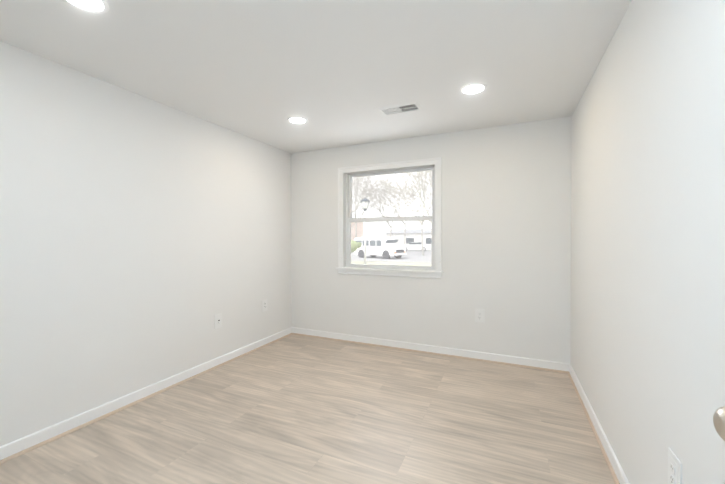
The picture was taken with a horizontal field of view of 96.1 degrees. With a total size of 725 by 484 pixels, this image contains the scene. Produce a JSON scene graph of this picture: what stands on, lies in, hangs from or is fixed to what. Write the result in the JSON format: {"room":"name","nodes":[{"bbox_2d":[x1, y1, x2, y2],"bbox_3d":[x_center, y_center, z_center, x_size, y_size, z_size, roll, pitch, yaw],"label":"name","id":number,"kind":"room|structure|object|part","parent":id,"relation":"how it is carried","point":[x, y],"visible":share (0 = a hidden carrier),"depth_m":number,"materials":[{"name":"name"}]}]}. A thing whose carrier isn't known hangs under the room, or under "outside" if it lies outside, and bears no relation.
{"room":"empty bedroom","nodes":[
{"label":"empty bedroom","id":0,"kind":"room"},
{"bbox_2d":[0,41,291,446],"bbox_3d":[-1.783,0.045,2.773,0.150,2.440,3.970,0,1,24],"label":"wall","id":1,"kind":"structure","parent":0,"point":[144,240],"depth_m":2.45,"materials":[{"name":"paint"}]},
{"bbox_2d":[0,333,291,463],"bbox_3d":[-1.699,1.257,2.734,0.014,0.017,3.674,0,1,24],"label":"trim","id":2,"kind":"structure","parent":1,"relation":"attached to","point":[4,460],"depth_m":2.43,"materials":[{"name":"brown wood"}]},
{"bbox_2d":[0,327,291,459],"bbox_3d":[-1.711,1.220,2.739,0.013,0.090,3.700,0,1,24],"label":"baseboard","id":3,"kind":"structure","parent":1,"relation":"attached to","point":[25,442],"depth_m":2.44,"materials":[{"name":"white wood"}]},
{"bbox_2d":[214,313,221,328],"bbox_3d":[-1.456,0.800,3.300,0.018,0.142,0.095,0,1,24],"label":"outlet","id":4,"kind":"object","parent":1,"relation":"attached to","point":[217,320],"visible":1,"depth_m":3.29,"materials":[{"name":"white plastic"}]},
{"bbox_2d":[262,299,266,311],"bbox_3d":[-1.178,0.766,3.930,0.011,0.142,0.095,0,1,24],"label":"outlet","id":5,"kind":"object","parent":1,"relation":"attached to","point":[264,305],"visible":1,"depth_m":3.92,"materials":[{"name":"white plastic"}]},
{"bbox_2d":[0,334,614,483],"bbox_3d":[-0.595,1.328,1.298,3.528,0.100,5.720,0,1,24],"label":"floor","id":6,"kind":"structure","parent":0,"point":[295,409],"depth_m":2.21,"materials":[{"name":"brown wood"}]},
{"bbox_2d":[0,0,631,152],"bbox_3d":[-0.602,-1.222,1.270,3.528,0.120,5.720,0,1,24],"label":"ceiling","id":7,"kind":"structure","parent":0,"point":[336,73],"depth_m":2.06,"materials":[{"name":"paint"}]},
{"bbox_2d":[64,0,108,13],"bbox_3d":[-1.337,-1.160,1.561,0.196,0.006,0.196,0,1,24],"label":"recessed light","id":8,"kind":"object","parent":7,"relation":"in","point":[97,6],"visible":1,"depth_m":1.60,"materials":[{"name":"white plastic"}]},
{"bbox_2d":[287,116,307,123],"bbox_3d":[-0.630,-1.179,3.165,0.196,0.006,0.196,0,1,24],"label":"recessed light","id":9,"kind":"object","parent":7,"relation":"in","point":[297,120],"visible":1,"depth_m":3.16,"materials":[{"name":"white plastic"}]},
{"bbox_2d":[377,101,422,115],"bbox_3d":[0.334,-1.178,2.895,0.360,0.008,0.195,0,1,24],"label":"ceiling vent","id":10,"kind":"object","parent":7,"relation":"in","point":[401,108],"visible":1,"depth_m":2.88,"materials":[{"name":"white metal"}]},
{"bbox_2d":[460,83,486,94],"bbox_3d":[0.854,-1.176,2.511,0.196,0.006,0.196,0,1,24],"label":"recessed light","id":11,"kind":"object","parent":7,"relation":"in","point":[472,88],"visible":1,"depth_m":2.50,"materials":[{"name":"white plastic"}]},
{"bbox_2d":[291,116,571,363],"bbox_3d":[0.539,0.027,3.826,3.228,2.440,0.150,0,1,24],"label":"wall","id":12,"kind":"structure","parent":0,"point":[506,227],"depth_m":3.47,"materials":[{"name":"paint"}]},
{"bbox_2d":[336,157,442,277],"bbox_3d":[0.306,-0.266,3.901,1.320,1.329,0.193,0,1,24],"label":"window","id":13,"kind":"structure","parent":12,"relation":"in","point":[437,162],"depth_m":3.87,"materials":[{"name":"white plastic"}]},
{"bbox_3d":[0.293,0.361,3.874,1.320,0.077,0.120,0,1,24],"label":"window stool apron","id":14,"kind":"part","parent":13,"relation":"part of","materials":[{"name":"white wood"}]},
{"bbox_2d":[344,165,434,266],"bbox_3d":[0.297,-0.285,3.880,1.170,1.215,0.059,0,1,24],"label":"liner","id":15,"kind":"object","parent":13,"relation":"attached to","point":[345,202],"visible":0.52,"depth_m":4.11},
{"bbox_3d":[0.319,0.004,3.931,1.092,0.607,0.030,0,1,24],"label":"window sash","id":16,"kind":"part","parent":13,"relation":"part of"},
{"bbox_3d":[0.319,0.013,3.931,1.038,0.529,0.004,0,1,24],"label":"glass","id":17,"kind":"part","parent":13,"relation":"part of","materials":[{"name":"clear glass"}]},
{"bbox_3d":[0.331,-0.552,3.956,1.092,0.605,0.030,0,1,24],"label":"window sash","id":18,"kind":"part","parent":13,"relation":"part of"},
{"bbox_3d":[0.331,-0.560,3.955,1.038,0.537,0.004,0,1,24],"label":"glass","id":19,"kind":"part","parent":13,"relation":"part of","materials":[{"name":"clear glass"}]},
{"bbox_2d":[292,333,566,372],"bbox_3d":[0.507,1.239,3.751,3.150,0.017,0.014,0,1,24],"label":"trim","id":20,"kind":"structure","parent":12,"relation":"attached to","point":[504,363],"depth_m":3.58,"materials":[{"name":"brown wood"}]},
{"bbox_2d":[292,327,567,370],"bbox_3d":[0.515,1.203,3.762,3.180,0.090,0.013,0,1,24],"label":"baseboard","id":21,"kind":"structure","parent":12,"relation":"attached to","point":[407,345],"depth_m":3.60,"materials":[{"name":"white wood"}]},
{"bbox_2d":[475,309,484,322],"bbox_3d":[1.236,0.777,3.435,0.095,0.142,0.011,0,1,24],"label":"outlet","id":22,"kind":"object","parent":12,"relation":"attached to","point":[480,315],"visible":1,"depth_m":3.43,"materials":[{"name":"white plastic"}]},
{"bbox_2d":[570,0,724,483],"bbox_3d":[0.943,0.062,0.594,0.150,2.440,5.720,0,1,24],"label":"wall","id":23,"kind":"structure","parent":0,"point":[647,361],"depth_m":1.33,"materials":[{"name":"paint"}]},
{"bbox_2d":[567,371,619,483],"bbox_3d":[1.208,1.263,1.425,0.014,0.017,3.687,0,1,24],"label":"trim","id":24,"kind":"structure","parent":23,"relation":"attached to","point":[611,469],"depth_m":2.11,"materials":[{"name":"brown wood"}]},
{"bbox_2d":[568,363,629,483],"bbox_3d":[1.223,1.227,1.425,0.013,0.090,3.700,0,1,24],"label":"baseboard","id":25,"kind":"structure","parent":23,"relation":"attached to","point":[618,470],"depth_m":2.05,"materials":[{"name":"white wood"}]},
{"bbox_2d":[668,447,681,483],"bbox_3d":[1.105,0.826,1.157,0.011,0.142,0.095,0,1,24],"label":"outlet","id":26,"kind":"object","parent":23,"relation":"attached to","point":[674,470],"visible":1,"depth_m":1.15,"materials":[{"name":"white plastic"}]},
{"bbox_2d":[713,406,724,440],"bbox_3d":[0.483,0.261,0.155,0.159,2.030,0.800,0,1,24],"label":"door knob","id":27,"kind":"object","parent":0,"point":[719,419],"depth_m":0.51,"materials":[{"name":"silver metal"}]},
{"label":"outside","id":28,"kind":"structure","parent":0,"visible":0},
{"bbox_2d":[351,171,431,265],"bbox_3d":[13.681,-6.205,61.558,100.000,15.484,116.104,0,1,24],"label":"window view","id":29,"kind":"structure","parent":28,"point":[393,258],"depth_m":37.04,"materials":[{"name":"concrete"}]},
{"bbox_2d":[360,197,369,263],"bbox_3d":[0.168,-0.418,19.569,0.600,4.520,0.600,0,1,24],"label":"lamp","id":30,"kind":"object","parent":29,"relation":"on","point":[363,200],"depth_m":19.51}
]}

